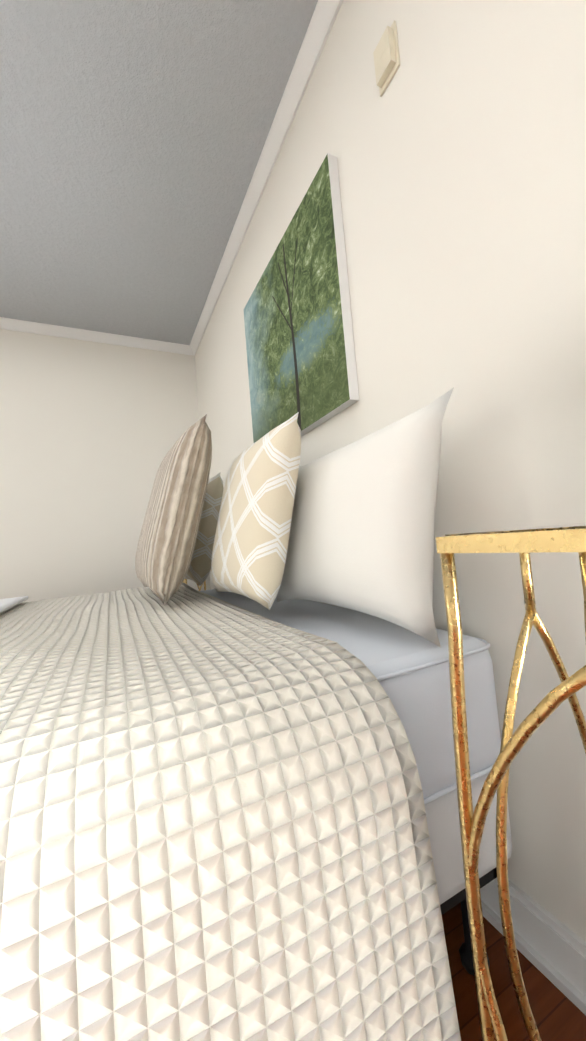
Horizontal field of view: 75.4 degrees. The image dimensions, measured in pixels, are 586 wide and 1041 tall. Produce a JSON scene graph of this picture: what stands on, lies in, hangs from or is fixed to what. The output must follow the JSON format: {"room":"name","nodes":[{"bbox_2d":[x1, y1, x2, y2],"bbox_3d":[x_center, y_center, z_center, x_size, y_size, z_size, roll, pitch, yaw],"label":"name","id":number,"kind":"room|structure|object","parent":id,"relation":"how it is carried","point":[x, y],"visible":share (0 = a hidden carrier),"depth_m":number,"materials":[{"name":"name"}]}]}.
{"room":"bedroom","nodes":[
{"label":"bedroom","id":0,"kind":"room"},
{"bbox_2d":[0,329,210,601],"bbox_3d":[-3.030,-0.052,1.977,5.100,2.440,0.150,-3,-3,-26],"label":"wall","id":1,"kind":"structure","parent":0,"point":[91,432],"depth_m":2.66,"materials":[{"name":"paint"}]},
{"bbox_2d":[0,317,194,355],"bbox_3d":[-3.016,-1.249,1.986,4.950,0.058,0.046,-3,-3,-26],"label":"crown molding","id":2,"kind":"structure","parent":1,"relation":"attached to","point":[60,331],"depth_m":2.74,"materials":[{"name":"white"}]},
{"bbox_2d":[0,0,317,344],"bbox_3d":[-1.966,-1.534,-0.212,5.250,0.100,5.250,-3,-3,-26],"label":"ceiling","id":3,"kind":"structure","parent":0,"point":[133,135],"depth_m":1.51,"materials":[{"name":"white paint"}]},
{"bbox_2d":[195,0,585,941],"bbox_3d":[0.429,-0.395,0.830,0.150,2.440,5.250,-3,-3,-26],"label":"wall","id":4,"kind":"structure","parent":0,"point":[457,150],"depth_m":0.77,"materials":[{"name":"paint"}]},
{"bbox_2d":[190,0,342,354],"bbox_3d":[0.244,-1.575,0.852,0.046,0.058,4.950,-3,-3,-26],"label":"crown molding","id":5,"kind":"structure","parent":4,"relation":"attached to","point":[324,15],"depth_m":1.49,"materials":[{"name":"white"}]},
{"bbox_2d":[244,153,358,442],"bbox_3d":[-0.025,-0.708,1.516,0.034,0.770,0.820,-3,-3,-26],"label":"painting","id":6,"kind":"object","parent":4,"relation":"attached to","point":[300,349],"visible":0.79,"depth_m":1.33,"materials":[{"name":"green fabric"}]},
{"bbox_2d":[373,20,400,96],"bbox_3d":[0.231,-1.161,0.952,0.022,0.115,0.072,-3,-3,-26],"label":"switch","id":7,"kind":"object","parent":4,"relation":"attached to","point":[387,64],"visible":1,"depth_m":0.94,"materials":[{"name":"beige plastic"}]},
{"bbox_2d":[480,878,585,1014],"bbox_3d":[0.444,0.774,0.728,0.026,0.100,4.950,-3,-3,-26],"label":"baseboard","id":8,"kind":"structure","parent":4,"relation":"attached to","point":[551,947],"depth_m":0.69,"materials":[{"name":"white"}]},
{"bbox_2d":[442,902,585,1040],"bbox_3d":[-1.760,0.994,-0.350,5.250,0.100,5.250,-3,-3,-26],"label":"floor","id":9,"kind":"structure","parent":0,"point":[558,1014],"depth_m":0.66,"materials":[{"name":"brown wood"}]},
{"bbox_2d":[183,579,205,590],"bbox_3d":[-0.619,0.599,2.494,0.291,0.808,0.823,-3,-3,-26],"label":"table","id":10,"kind":"object","parent":9,"relation":"on","point":[185,582],"visible":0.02,"depth_m":2.15,"materials":[{"name":"gold metal"}]},
{"bbox_2d":[200,589,511,975],"bbox_3d":[-0.814,0.630,0.956,2.025,0.586,1.520,-3,-3,-26],"label":"bed","id":11,"kind":"object","parent":9,"relation":"on","point":[408,669],"visible":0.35,"depth_m":0.68,"materials":[{"name":"white fabric"}]},
{"bbox_2d":[0,582,460,1040],"bbox_3d":[-1.056,0.603,0.673,2.025,0.642,2.252,-3,-3,-26],"label":"comforter","id":12,"kind":"object","parent":11,"relation":"on","point":[213,823],"visible":0.92,"depth_m":0.37,"materials":[{"name":"white fabric"}]},
{"bbox_2d":[0,596,27,612],"bbox_3d":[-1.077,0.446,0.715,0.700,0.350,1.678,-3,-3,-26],"label":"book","id":13,"kind":"object","parent":12,"relation":"on","point":[7,604],"visible":1,"depth_m":1.44,"materials":[{"name":"white"}]},
{"bbox_2d":[135,414,211,604],"bbox_3d":[-0.449,-0.016,1.387,0.167,0.570,0.660,14,-11,-24],"label":"pillow","id":14,"kind":"object","parent":12,"relation":"on","point":[167,538],"visible":1,"depth_m":1.13,"materials":[{"name":"beige fabric"}]},
{"bbox_2d":[184,473,223,585],"bbox_3d":[-0.442,0.050,1.774,0.136,0.480,0.480,12,-10,-24],"label":"lattice pillow","id":15,"kind":"object","parent":12,"relation":"on","point":[199,569],"visible":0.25,"depth_m":1.58,"materials":[{"name":"beige fabric"}]},
{"bbox_2d":[211,412,300,609],"bbox_3d":[-0.123,-0.012,1.109,0.136,0.480,0.480,12,-10,-24],"label":"lattice pillow","id":16,"kind":"object","parent":12,"relation":"on","point":[250,544],"visible":1,"depth_m":0.93,"materials":[{"name":"beige fabric"}]},
{"bbox_2d":[276,387,453,646],"bbox_3d":[0.123,0.012,0.991,0.178,0.471,0.706,10,-9,-25],"label":"sleeping pillow","id":17,"kind":"object","parent":11,"relation":"on","point":[361,537],"visible":0.83,"depth_m":0.76,"materials":[{"name":"white fabric"}]},
{"bbox_2d":[436,522,585,1040],"bbox_3d":[0.494,0.377,0.094,0.281,0.808,0.844,-3,-3,-26],"label":"console table","id":18,"kind":"object","parent":9,"relation":"on","point":[525,542],"visible":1,"depth_m":0.41,"materials":[{"name":"gold metal"}]}
]}

